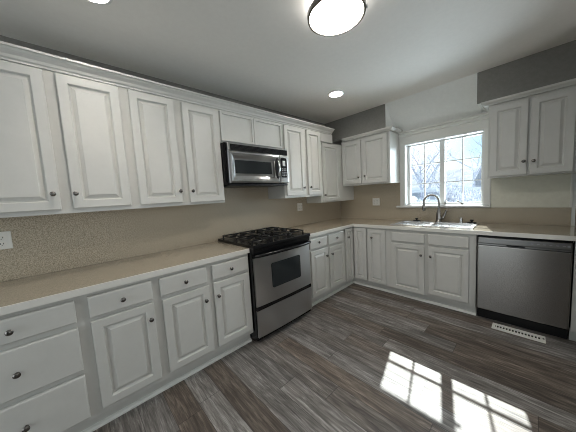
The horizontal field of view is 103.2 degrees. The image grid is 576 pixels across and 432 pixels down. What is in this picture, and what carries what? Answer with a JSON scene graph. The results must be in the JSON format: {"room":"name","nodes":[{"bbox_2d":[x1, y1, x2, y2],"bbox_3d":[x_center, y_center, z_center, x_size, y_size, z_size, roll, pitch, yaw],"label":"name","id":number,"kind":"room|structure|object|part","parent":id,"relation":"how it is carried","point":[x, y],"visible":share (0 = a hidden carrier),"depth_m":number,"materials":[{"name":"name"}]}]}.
{"room":"kitchen","nodes":[
{"label":"kitchen","id":0,"kind":"room"},
{"bbox_2d":[0,35,330,281],"bbox_3d":[-1.209,-0.012,2.206,6.200,2.508,0.120,-8,7,-43],"label":"wall","id":1,"kind":"structure","parent":0,"point":[2,38],"depth_m":1.94,"materials":[{"name":"grey paint"}]},
{"bbox_2d":[0,59,135,217],"bbox_3d":[-1.585,-0.454,1.484,0.885,0.885,0.375,-8,7,-43],"label":"upper cabinet","id":2,"kind":"object","parent":1,"relation":"attached to","point":[64,143],"visible":1,"depth_m":1.43,"materials":[{"name":"paint"}]},
{"bbox_3d":[-1.621,-0.435,1.250,0.460,0.841,0.022,-8,7,-43],"label":"door","id":3,"kind":"part","parent":2,"relation":"part of","materials":[{"name":"paint"}]},
{"bbox_3d":[-1.299,-0.481,1.550,0.315,0.837,0.022,-8,7,-43],"label":"door","id":4,"kind":"part","parent":2,"relation":"part of","materials":[{"name":"paint"}]},
{"bbox_2d":[0,41,334,143],"bbox_3d":[-0.671,-0.996,2.299,3.432,0.185,0.370,-8,7,-43],"label":"crown molding","id":5,"kind":"structure","parent":2,"relation":"attached to","point":[9,52],"depth_m":1.67,"materials":[{"name":"paint"}]},
{"bbox_2d":[0,187,340,281],"bbox_3d":[-0.875,-0.015,2.430,4.990,0.605,0.007,-8,7,-43],"label":"backsplash panel","id":6,"kind":"object","parent":1,"relation":"attached to","point":[42,244],"visible":0.56,"depth_m":2.00,"materials":[{"name":"laminate"}]},
{"bbox_2d":[0,231,12,249],"bbox_3d":[-1.872,0.162,1.491,0.086,0.116,0.008,-8,7,-43],"label":"wall outlet","id":7,"kind":"object","parent":6,"relation":"attached to","point":[5,237],"visible":1,"depth_m":1.50,"materials":[{"name":"white plastic"}]},
{"bbox_2d":[297,203,302,210],"bbox_3d":[0.179,-0.134,3.404,0.105,0.116,0.008,-8,7,-43],"label":"wall outlet","id":8,"kind":"object","parent":6,"relation":"attached to","point":[299,205],"visible":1,"depth_m":3.39,"materials":[{"name":"white plastic"}]},
{"bbox_2d":[122,87,224,208],"bbox_3d":[-0.996,-0.537,2.033,0.733,0.885,0.375,-8,7,-43],"label":"upper cabinet","id":9,"kind":"object","parent":1,"relation":"attached to","point":[174,145],"visible":0.99,"depth_m":1.87,"materials":[{"name":"paint"}]},
{"bbox_3d":[-1.031,-0.518,1.800,0.307,0.839,0.022,-8,7,-43],"label":"door","id":10,"kind":"part","parent":9,"relation":"part of","materials":[{"name":"paint"}]},
{"bbox_3d":[-0.757,-0.551,2.056,0.322,0.838,0.022,-8,7,-43],"label":"door","id":11,"kind":"part","parent":9,"relation":"part of","materials":[{"name":"paint"}]},
{"bbox_2d":[217,109,281,148],"bbox_3d":[-0.469,-0.901,2.538,0.794,0.312,0.340,-8,7,-43],"label":"upper cabinet","id":12,"kind":"object","parent":1,"relation":"attached to","point":[233,127],"visible":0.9,"depth_m":2.37,"materials":[{"name":"paint"}]},
{"bbox_3d":[-0.504,-0.874,2.288,0.379,0.275,0.021,-8,7,-43],"label":"door","id":13,"kind":"part","parent":12,"relation":"part of","materials":[{"name":"paint"}]},
{"bbox_2d":[220,142,288,187],"bbox_3d":[-0.404,-0.532,2.525,0.784,0.412,0.463,-8,7,-43],"label":"microwave","id":14,"kind":"object","parent":12,"relation":"attached to","point":[243,166],"visible":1,"depth_m":2.34,"materials":[{"name":"silver metal"}]},
{"bbox_3d":[-0.333,-0.497,2.370,0.637,0.306,0.044,-8,7,-43],"label":"door","id":15,"kind":"part","parent":14,"relation":"part of","materials":[{"name":"silver metal"}]},
{"bbox_3d":[-0.114,-0.533,2.545,0.067,0.230,0.014,-8,7,-43],"label":"handle","id":16,"kind":"part","parent":14,"relation":"part of","materials":[{"name":"black plastic"}]},
{"bbox_3d":[-0.056,-0.537,2.630,0.123,0.306,0.041,-8,7,-43],"label":"control panel","id":17,"kind":"part","parent":14,"relation":"part of","materials":[{"name":"silver metal"}]},
{"bbox_3d":[-0.221,-0.914,2.552,0.391,0.275,0.021,-8,7,-43],"label":"door","id":18,"kind":"part","parent":12,"relation":"part of","materials":[{"name":"paint"}]},
{"bbox_2d":[268,124,322,198],"bbox_3d":[0.116,-0.695,3.070,0.736,0.885,0.375,-8,7,-43],"label":"upper cabinet","id":19,"kind":"object","parent":1,"relation":"attached to","point":[303,146],"visible":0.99,"depth_m":2.92,"materials":[{"name":"paint"}]},
{"bbox_3d":[0.087,-0.679,2.843,0.332,0.839,0.022,-8,7,-43],"label":"door","id":20,"kind":"part","parent":19,"relation":"part of","materials":[{"name":"paint"}]},
{"bbox_3d":[0.357,-0.716,3.094,0.281,0.843,0.022,-8,7,-43],"label":"door","id":21,"kind":"part","parent":19,"relation":"part of","materials":[{"name":"paint"}]},
{"bbox_2d":[306,142,353,202],"bbox_3d":[0.704,-0.674,3.651,0.900,0.880,0.333,-8,7,-43],"label":"upper cabinet","id":22,"kind":"object","parent":1,"relation":"attached to","point":[334,190],"visible":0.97,"depth_m":3.44,"materials":[{"name":"paint"}]},
{"bbox_3d":[0.648,-0.647,3.427,0.414,0.842,0.022,-8,7,-43],"label":"door","id":23,"kind":"part","parent":22,"relation":"part of","materials":[{"name":"paint"}]},
{"bbox_2d":[0,0,575,123],"bbox_3d":[0.561,-1.240,0.121,6.200,0.100,5.520,-8,7,-43],"label":"ceiling","id":24,"kind":"structure","parent":0,"point":[263,53],"depth_m":1.71,"materials":[{"name":"paint"}]},
{"bbox_2d":[86,0,112,4],"bbox_3d":[-1.038,-1.189,1.202,0.190,0.008,0.190,-8,7,-43],"label":"recessed light","id":25,"kind":"object","parent":24,"relation":"in","point":[98,2],"visible":1,"depth_m":1.27,"materials":[{"name":"white paint"}]},
{"bbox_2d":[328,90,343,97],"bbox_3d":[0.557,-1.411,2.645,0.190,0.008,0.190,-8,7,-43],"label":"recessed light","id":26,"kind":"object","parent":24,"relation":"in","point":[337,93],"visible":1,"depth_m":2.64,"materials":[{"name":"white paint"}]},
{"bbox_2d":[307,0,367,36],"bbox_3d":[0.283,-1.231,1.352,0.342,0.104,0.342,-8,7,-43],"label":"ceiling light","id":27,"kind":"object","parent":24,"relation":"attached to","point":[326,18],"visible":1,"depth_m":1.35,"materials":[{"name":"white glass"}]},
{"bbox_2d":[93,283,575,431],"bbox_3d":[0.713,1.353,0.353,6.200,0.100,5.520,-8,7,-43],"label":"floor","id":28,"kind":"structure","parent":0,"point":[363,358],"depth_m":1.65,"materials":[{"name":"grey wood"}]},
{"bbox_2d":[0,296,98,431],"bbox_3d":[-1.548,0.904,1.379,0.515,0.873,0.664,-8,7,-43],"label":"base cabinet","id":29,"kind":"object","parent":28,"relation":"on","point":[46,383],"visible":0.97,"depth_m":1.21,"materials":[{"name":"paint"}]},
{"bbox_3d":[-1.357,0.567,1.112,0.029,0.028,0.030,-8,7,-43],"label":"knob","id":30,"kind":"part","parent":29,"relation":"part of","materials":[{"name":"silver metal"}]},
{"bbox_3d":[-1.344,0.788,1.132,0.029,0.028,0.030,-8,7,-43],"label":"knob","id":31,"kind":"part","parent":29,"relation":"part of","materials":[{"name":"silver metal"}]},
{"bbox_3d":[-1.327,1.077,1.158,0.029,0.028,0.030,-8,7,-43],"label":"knob","id":32,"kind":"part","parent":29,"relation":"part of","materials":[{"name":"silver metal"}]},
{"bbox_3d":[-1.373,0.566,1.133,0.467,0.126,0.022,-8,7,-43],"label":"drawer","id":33,"kind":"part","parent":29,"relation":"part of","materials":[{"name":"paint"}]},
{"bbox_3d":[-1.360,0.787,1.153,0.467,0.255,0.022,-8,7,-43],"label":"drawer","id":34,"kind":"part","parent":29,"relation":"part of","materials":[{"name":"paint"}]},
{"bbox_3d":[-1.343,1.076,1.179,0.467,0.267,0.022,-8,7,-43],"label":"drawer","id":35,"kind":"part","parent":29,"relation":"part of","materials":[{"name":"paint"}]},
{"bbox_2d":[80,277,165,420],"bbox_3d":[-1.224,0.858,1.682,0.378,0.873,0.664,-8,7,-43],"label":"base cabinet","id":36,"kind":"object","parent":28,"relation":"on","point":[122,327],"visible":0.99,"depth_m":1.45,"materials":[{"name":"paint"}]},
{"bbox_3d":[-1.043,0.518,1.440,0.327,0.128,0.022,-8,7,-43],"label":"drawer","id":37,"kind":"part","parent":36,"relation":"part of","materials":[{"name":"paint"}]},
{"bbox_3d":[-1.022,0.877,1.473,0.327,0.550,0.022,-8,7,-43],"label":"door","id":38,"kind":"part","parent":36,"relation":"part of","materials":[{"name":"paint"}]},
{"bbox_2d":[81,338,251,431],"bbox_3d":[-0.956,1.273,1.638,1.652,0.024,0.024,-8,7,-43],"label":"baseboard","id":39,"kind":"structure","parent":28,"relation":"on","point":[131,406],"depth_m":1.66,"materials":[{"name":"white paint"}]},
{"bbox_2d":[154,253,252,384],"bbox_3d":[-0.810,0.799,2.068,0.759,0.873,0.664,-8,7,-43],"label":"base cabinet","id":40,"kind":"object","parent":28,"relation":"on","point":[205,310],"visible":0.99,"depth_m":1.79,"materials":[{"name":"paint"}]},
{"bbox_2d":[0,241,249,315],"bbox_3d":[-1.168,0.391,1.730,1.660,0.040,0.634,-8,7,-43],"label":"countertop","id":41,"kind":"structure","parent":40,"relation":"on","point":[20,294],"depth_m":1.53,"materials":[{"name":"laminate"}]},
{"bbox_3d":[-0.768,0.481,1.697,0.332,0.128,0.022,-8,7,-43],"label":"drawer","id":42,"kind":"part","parent":40,"relation":"part of","materials":[{"name":"paint"}]},
{"bbox_3d":[-0.742,0.840,1.734,0.336,0.540,0.022,-8,7,-43],"label":"door","id":43,"kind":"part","parent":40,"relation":"part of","materials":[{"name":"paint"}]},
{"bbox_3d":[-0.492,0.442,1.955,0.332,0.123,0.022,-8,7,-43],"label":"drawer","id":44,"kind":"part","parent":40,"relation":"part of","materials":[{"name":"paint"}]},
{"bbox_3d":[-0.470,0.799,1.987,0.330,0.545,0.022,-8,7,-43],"label":"door","id":45,"kind":"part","parent":40,"relation":"part of","materials":[{"name":"paint"}]},
{"bbox_2d":[218,227,311,340],"bbox_3d":[-0.222,0.666,2.544,0.761,0.984,0.731,-8,7,-43],"label":"stove","id":46,"kind":"object","parent":28,"relation":"on","point":[278,258],"visible":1,"depth_m":2.27,"materials":[{"name":"silver metal"}]},
{"bbox_2d":[218,230,309,249],"bbox_3d":[-0.262,0.237,2.523,0.761,0.034,0.685,-8,7,-43],"label":"cooktop","id":47,"kind":"object","parent":46,"relation":"in","point":[268,243],"depth_m":2.30,"materials":[{"name":"black metal"}]},
{"bbox_3d":[-0.046,0.328,2.304,0.743,0.040,0.020,-8,7,-43],"label":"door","id":48,"kind":"part","parent":46,"relation":"part of","materials":[{"name":"silver metal"}]},
{"bbox_3d":[-0.044,0.285,2.295,0.751,0.043,0.034,-8,7,-43],"label":"control panel","id":49,"kind":"part","parent":46,"relation":"part of","materials":[{"name":"black metal"}]},
{"bbox_3d":[-0.027,0.575,2.322,0.743,0.458,0.032,-8,7,-43],"label":"oven door","id":50,"kind":"part","parent":46,"relation":"part of","materials":[{"name":"silver metal"}]},
{"bbox_3d":[-0.014,0.327,2.270,0.748,0.030,0.066,-8,7,-43],"label":"handle","id":51,"kind":"part","parent":46,"relation":"part of","materials":[{"name":"silver metal"}]},
{"bbox_3d":[-0.006,0.969,2.359,0.743,0.259,0.028,-8,7,-43],"label":"storage drawer","id":52,"kind":"part","parent":46,"relation":"part of","materials":[{"name":"silver metal"}]},
{"bbox_2d":[309,229,345,302],"bbox_3d":[0.311,0.640,3.114,0.776,0.873,0.664,-8,7,-43],"label":"base cabinet","id":53,"kind":"object","parent":28,"relation":"on","point":[326,251],"visible":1,"depth_m":2.88,"materials":[{"name":"paint"}]},
{"bbox_3d":[0.366,0.320,2.755,0.318,0.122,0.022,-8,7,-43],"label":"drawer","id":54,"kind":"part","parent":53,"relation":"part of","materials":[{"name":"paint"}]},
{"bbox_3d":[0.394,0.682,2.793,0.315,0.557,0.022,-8,7,-43],"label":"door","id":55,"kind":"part","parent":53,"relation":"part of","materials":[{"name":"paint"}]},
{"bbox_3d":[0.634,0.286,3.004,0.338,0.129,0.022,-8,7,-43],"label":"drawer","id":56,"kind":"part","parent":53,"relation":"part of","materials":[{"name":"paint"}]},
{"bbox_3d":[0.661,0.647,3.043,0.334,0.540,0.022,-8,7,-43],"label":"door","id":57,"kind":"part","parent":53,"relation":"part of","materials":[{"name":"paint"}]},
{"bbox_2d":[341,227,370,286],"bbox_3d":[0.964,0.558,3.604,0.856,0.873,0.836,-8,7,-43],"label":"base cabinet","id":58,"kind":"object","parent":28,"relation":"on","point":[355,238],"visible":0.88,"depth_m":3.23,"materials":[{"name":"paint"}]},
{"bbox_3d":[0.871,0.542,3.236,0.176,0.744,0.022,-8,7,-43],"label":"door","id":59,"kind":"part","parent":58,"relation":"part of","materials":[{"name":"paint"}]},
{"bbox_3d":[1.031,0.533,3.241,0.022,0.744,0.184,-8,7,-43],"label":"door","id":60,"kind":"part","parent":58,"relation":"part of","materials":[{"name":"paint"}]},
{"bbox_2d":[285,218,575,240],"bbox_3d":[1.277,0.167,2.630,1.629,0.040,2.654,-8,7,-43],"label":"countertop","id":61,"kind":"structure","parent":58,"relation":"on","point":[552,232],"depth_m":2.44,"materials":[{"name":"laminate"}]},
{"bbox_2d":[422,194,446,221],"bbox_3d":[1.865,-0.104,2.915,0.270,0.361,0.096,-1,6,23],"label":"faucet","id":62,"kind":"object","parent":61,"relation":"on","point":[439,217],"visible":1,"depth_m":2.89,"materials":[{"name":"silver metal"}]},
{"bbox_3d":[1.829,-0.162,2.913,0.203,0.241,0.027,-2,5,10],"label":"spout","id":63,"kind":"part","parent":62,"relation":"part of","materials":[{"name":"silver metal"}]},
{"bbox_2d":[390,220,479,228],"bbox_3d":[1.784,0.185,2.825,0.447,0.189,0.850,-8,7,-43],"label":"sink","id":64,"kind":"object","parent":61,"relation":"in","point":[465,225],"visible":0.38,"depth_m":2.81,"materials":[{"name":"silver metal"}]},
{"bbox_3d":[1.625,0.187,2.950,0.325,0.182,0.370,-8,7,-43],"label":"bowl","id":65,"kind":"part","parent":64,"relation":"part of","materials":[{"name":"silver metal"}]},
{"bbox_3d":[1.899,0.197,2.658,0.325,0.182,0.370,-8,7,-43],"label":"bowl","id":66,"kind":"part","parent":64,"relation":"part of","materials":[{"name":"silver metal"}]},
{"bbox_2d":[367,227,390,289],"bbox_3d":[1.416,0.562,3.262,0.664,0.873,0.282,-8,7,-43],"label":"base cabinet","id":67,"kind":"object","parent":28,"relation":"on","point":[378,254],"visible":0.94,"depth_m":3.05,"materials":[{"name":"paint"}]},
{"bbox_2d":[312,281,475,315],"bbox_3d":[1.093,1.070,2.569,1.086,0.024,1.456,-8,7,-43],"label":"baseboard","id":68,"kind":"structure","parent":28,"relation":"on","point":[352,282],"depth_m":2.90,"materials":[{"name":"white paint"}]},
{"bbox_2d":[388,229,477,313],"bbox_3d":[1.814,0.577,2.837,0.664,0.873,0.884,-8,7,-43],"label":"base cabinet","id":69,"kind":"object","parent":28,"relation":"on","point":[439,267],"visible":1,"depth_m":2.57,"materials":[{"name":"paint"}]},
{"bbox_3d":[1.441,0.261,2.760,0.022,0.114,0.371,-8,7,-43],"label":"drawer","id":70,"kind":"part","parent":69,"relation":"part of","materials":[{"name":"paint"}]},
{"bbox_3d":[1.461,0.634,2.795,0.022,0.588,0.372,-8,7,-43],"label":"door","id":71,"kind":"part","parent":69,"relation":"part of","materials":[{"name":"paint"}]},
{"bbox_3d":[1.720,0.269,2.462,0.022,0.118,0.366,-8,7,-43],"label":"drawer","id":72,"kind":"part","parent":69,"relation":"part of","materials":[{"name":"paint"}]},
{"bbox_3d":[1.742,0.628,2.493,0.022,0.560,0.366,-8,7,-43],"label":"door","id":73,"kind":"part","parent":69,"relation":"part of","materials":[{"name":"paint"}]},
{"bbox_2d":[491,323,545,343],"bbox_3d":[2.096,1.059,2.086,0.116,0.014,0.344,-8,7,-43],"label":"floor vent","id":74,"kind":"object","parent":28,"relation":"in","point":[521,333],"visible":1,"depth_m":2.07,"materials":[{"name":"white metal"}]},
{"bbox_2d":[477,235,572,338],"bbox_3d":[2.328,0.601,2.289,0.609,0.862,0.602,-8,7,-43],"label":"dishwasher","id":75,"kind":"object","parent":28,"relation":"on","point":[522,282],"visible":0.98,"depth_m":2.06,"materials":[{"name":"silver metal"}]},
{"bbox_3d":[2.195,1.002,2.178,0.015,0.100,0.598,-8,7,-43],"label":"kick plate","id":76,"kind":"part","parent":75,"relation":"part of","materials":[{"name":"black plastic"}]},
{"bbox_2d":[569,241,575,340],"bbox_3d":[2.382,0.628,1.888,0.080,0.873,0.042,-8,7,-43],"label":"filler panel","id":77,"kind":"object","parent":28,"relation":"on","point":[572,329],"visible":0.87,"depth_m":1.88,"materials":[{"name":"paint"}]},
{"bbox_2d":[385,73,481,131],"bbox_3d":[1.761,-1.330,2.829,0.362,0.343,0.952,-8,7,-43],"label":"soffit","id":78,"kind":"structure","parent":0,"point":[457,99],"depth_m":2.76,"materials":[{"name":"paint"}]},
{"bbox_2d":[325,40,575,144],"bbox_3d":[1.657,-1.350,2.937,0.362,0.311,2.665,-8,7,-43],"label":"soffit","id":79,"kind":"structure","parent":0,"point":[557,64],"depth_m":2.18,"materials":[{"name":"grey paint"}]},
{"bbox_2d":[340,111,575,315],"bbox_3d":[2.846,-0.250,2.215,0.160,2.508,5.400,-8,7,-43],"label":"wall","id":80,"kind":"structure","parent":0,"point":[573,209],"depth_m":2.27,"materials":[{"name":"paint"}]},
{"bbox_2d":[342,131,399,185],"bbox_3d":[1.222,-0.824,3.458,0.375,0.693,0.756,-8,7,-43],"label":"upper cabinet","id":81,"kind":"object","parent":80,"relation":"attached to","point":[372,159],"visible":1,"depth_m":3.27,"materials":[{"name":"paint"}]},
{"bbox_3d":[0.976,-0.815,3.507,0.022,0.638,0.316,-8,7,-43],"label":"door","id":82,"kind":"part","parent":81,"relation":"part of","materials":[{"name":"paint"}]},
{"bbox_2d":[342,126,402,141],"bbox_3d":[1.226,-1.187,3.382,0.358,0.041,0.774,-8,7,-43],"label":"crown molding","id":83,"kind":"structure","parent":81,"relation":"on","point":[390,128],"depth_m":3.19,"materials":[{"name":"paint"}]},
{"bbox_3d":[1.228,-0.802,3.238,0.022,0.648,0.363,-8,7,-43],"label":"door","id":84,"kind":"part","parent":81,"relation":"part of","materials":[{"name":"paint"}]},
{"bbox_2d":[396,112,490,207],"bbox_3d":[1.999,-0.651,3.016,0.218,1.065,1.048,-8,7,-43],"label":"window","id":85,"kind":"structure","parent":80,"relation":"in","point":[474,125],"depth_m":2.97,"materials":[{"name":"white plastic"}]},
{"bbox_3d":[1.928,-0.592,3.227,0.044,0.846,0.411,-8,7,-43],"label":"sash","id":86,"kind":"part","parent":85,"relation":"part of","materials":[{"name":"white plastic"}]},
{"bbox_3d":[2.018,-0.132,3.052,0.152,0.024,1.048,-8,7,-43],"label":"sill","id":87,"kind":"part","parent":85,"relation":"part of","materials":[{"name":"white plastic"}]},
{"bbox_3d":[1.928,-1.125,2.903,0.060,0.093,0.996,-8,7,-43],"label":"head moulding","id":88,"kind":"part","parent":85,"relation":"part of","materials":[{"name":"white paint"}]},
{"bbox_3d":[2.236,-0.580,2.898,0.044,0.846,0.398,-8,7,-43],"label":"sash","id":89,"kind":"part","parent":85,"relation":"part of","materials":[{"name":"white plastic"}]},
{"bbox_2d":[340,183,571,225],"bbox_3d":[1.848,-0.218,3.165,0.007,0.560,2.630,-8,7,-43],"label":"backsplash panel","id":90,"kind":"object","parent":80,"relation":"attached to","point":[362,206],"visible":0.82,"depth_m":3.12,"materials":[{"name":"laminate"}]},
{"bbox_2d":[372,198,379,205],"bbox_3d":[1.400,-0.225,3.632,0.008,0.116,0.114,-8,7,-43],"label":"wall outlet","id":91,"kind":"object","parent":90,"relation":"attached to","point":[376,201],"visible":1,"depth_m":3.62,"materials":[{"name":"white plastic"}]},
{"bbox_2d":[487,85,575,178],"bbox_3d":[2.377,-0.762,2.229,0.375,0.731,0.612,-8,7,-43],"label":"upper cabinet","id":92,"kind":"object","parent":80,"relation":"attached to","point":[534,135],"visible":1,"depth_m":2.11,"materials":[{"name":"paint"}]},
{"bbox_3d":[2.164,-0.746,2.243,0.022,0.688,0.265,-8,7,-43],"label":"door","id":93,"kind":"part","parent":92,"relation":"part of","materials":[{"name":"paint"}]},
{"bbox_2d":[481,78,575,111],"bbox_3d":[2.314,-1.144,2.196,0.324,0.041,0.670,-8,7,-43],"label":"crown molding","id":94,"kind":"structure","parent":92,"relation":"on","point":[571,82],"depth_m":2.09,"materials":[{"name":"paint"}]},
{"bbox_3d":[2.356,-0.737,2.039,0.022,0.692,0.262,-8,7,-43],"label":"door","id":95,"kind":"part","parent":92,"relation":"part of","materials":[{"name":"paint"}]},
{"bbox_2d":[491,173,573,206],"bbox_3d":[2.542,-0.255,2.413,0.011,0.329,0.595,-8,7,-43],"label":"wall panel","id":96,"kind":"object","parent":80,"relation":"attached to","point":[555,190],"visible":0.93,"depth_m":2.38,"materials":[{"name":"white paint"}]},
{"bbox_2d":[570,210,575,317],"bbox_3d":[2.536,-0.203,1.891,0.740,2.508,0.120,-8,7,-43],"label":"wall","id":97,"kind":"structure","parent":0,"point":[575,210],"depth_m":2.23,"materials":[{"name":"grey paint"}]},
{"label":"outside","id":98,"kind":"structure","parent":0,"visible":0},
{"bbox_3d":[33.891,-3.187,34.917,89.700,0.200,80.000,-8,7,-43],"label":"ground","id":99,"kind":"structure","parent":98,"visible":0},
{"bbox_2d":[411,196,416,202],"bbox_3d":[4.646,0.029,8.464,0.240,1.530,0.280,-8,7,-43],"label":"birdhouse","id":100,"kind":"object","parent":99,"relation":"on","point":[413,199],"visible":0.38,"depth_m":8.32,"materials":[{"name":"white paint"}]},
{"bbox_2d":[411,149,434,199],"bbox_3d":[8.118,-3.022,14.797,2.658,6.291,2.433,-8,7,-43],"label":"bare tree","id":101,"kind":"object","parent":99,"relation":"on","point":[420,168],"visible":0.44,"depth_m":14.93,"materials":[{"name":"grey plant"}]},
{"bbox_2d":[414,195,439,202],"bbox_3d":[4.910,0.058,7.892,1.123,1.553,0.982,-8,7,-43],"label":"shrub","id":102,"kind":"object","parent":99,"relation":"on","point":[428,200],"visible":0.06,"depth_m":7.77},
{"bbox_2d":[411,140,452,198],"bbox_3d":[8.318,-2.312,13.601,2.111,5.053,2.867,-8,7,-43],"label":"bare tree","id":103,"kind":"object","parent":99,"relation":"on","point":[436,166],"visible":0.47,"depth_m":12.99,"materials":[{"name":"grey plant"}]},
{"bbox_2d":[413,162,466,194],"bbox_3d":[7.188,-1.078,10.732,2.173,3.232,2.330,-8,7,-43],"label":"bare tree","id":104,"kind":"object","parent":99,"relation":"on","point":[420,162],"visible":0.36,"depth_m":10.69,"materials":[{"name":"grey plant"}]},
{"bbox_2d":[411,167,480,199],"bbox_3d":[12.084,-2.218,19.855,7.060,3.100,7.200,-8,7,-43],"label":"house","id":105,"kind":"structure","parent":99,"relation":"on","point":[467,173],"depth_m":17.10,"materials":[{"name":"grey"}]},
{"bbox_2d":[411,187,480,201],"bbox_3d":[6.330,-0.372,10.481,0.130,1.770,10.600,-8,7,-43],"label":"fence","id":106,"kind":"object","parent":99,"relation":"on","point":[469,188],"visible":0.02,"depth_m":10.06,"materials":[{"name":"white"}]},
{"bbox_2d":[435,182,459,201],"bbox_3d":[6.316,-0.346,8.964,0.970,1.998,0.930,-8,7,-43],"label":"shrub","id":107,"kind":"object","parent":99,"relation":"on","point":[451,188],"visible":0.2,"depth_m":8.77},
{"bbox_2d":[434,135,481,167],"bbox_3d":[19.235,-6.324,23.476,5.286,10.008,6.561,-5,5,-21],"label":"bare tree","id":108,"kind":"object","parent":99,"relation":"on","point":[481,135],"visible":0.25,"depth_m":24.11,"materials":[{"name":"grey plant"}]},
{"bbox_2d":[447,187,480,201],"bbox_3d":[6.213,-0.123,7.935,1.154,1.754,1.090,-8,7,-43],"label":"shrub","id":109,"kind":"object","parent":99,"relation":"on","point":[466,199],"visible":0.2,"depth_m":7.81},
{"bbox_2d":[464,139,481,198],"bbox_3d":[9.595,-1.792,11.236,2.667,4.288,1.771,-8,7,-43],"label":"bare tree","id":110,"kind":"object","parent":99,"relation":"on","point":[475,172],"visible":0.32,"depth_m":11.30,"materials":[{"name":"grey plant"}]}
]}

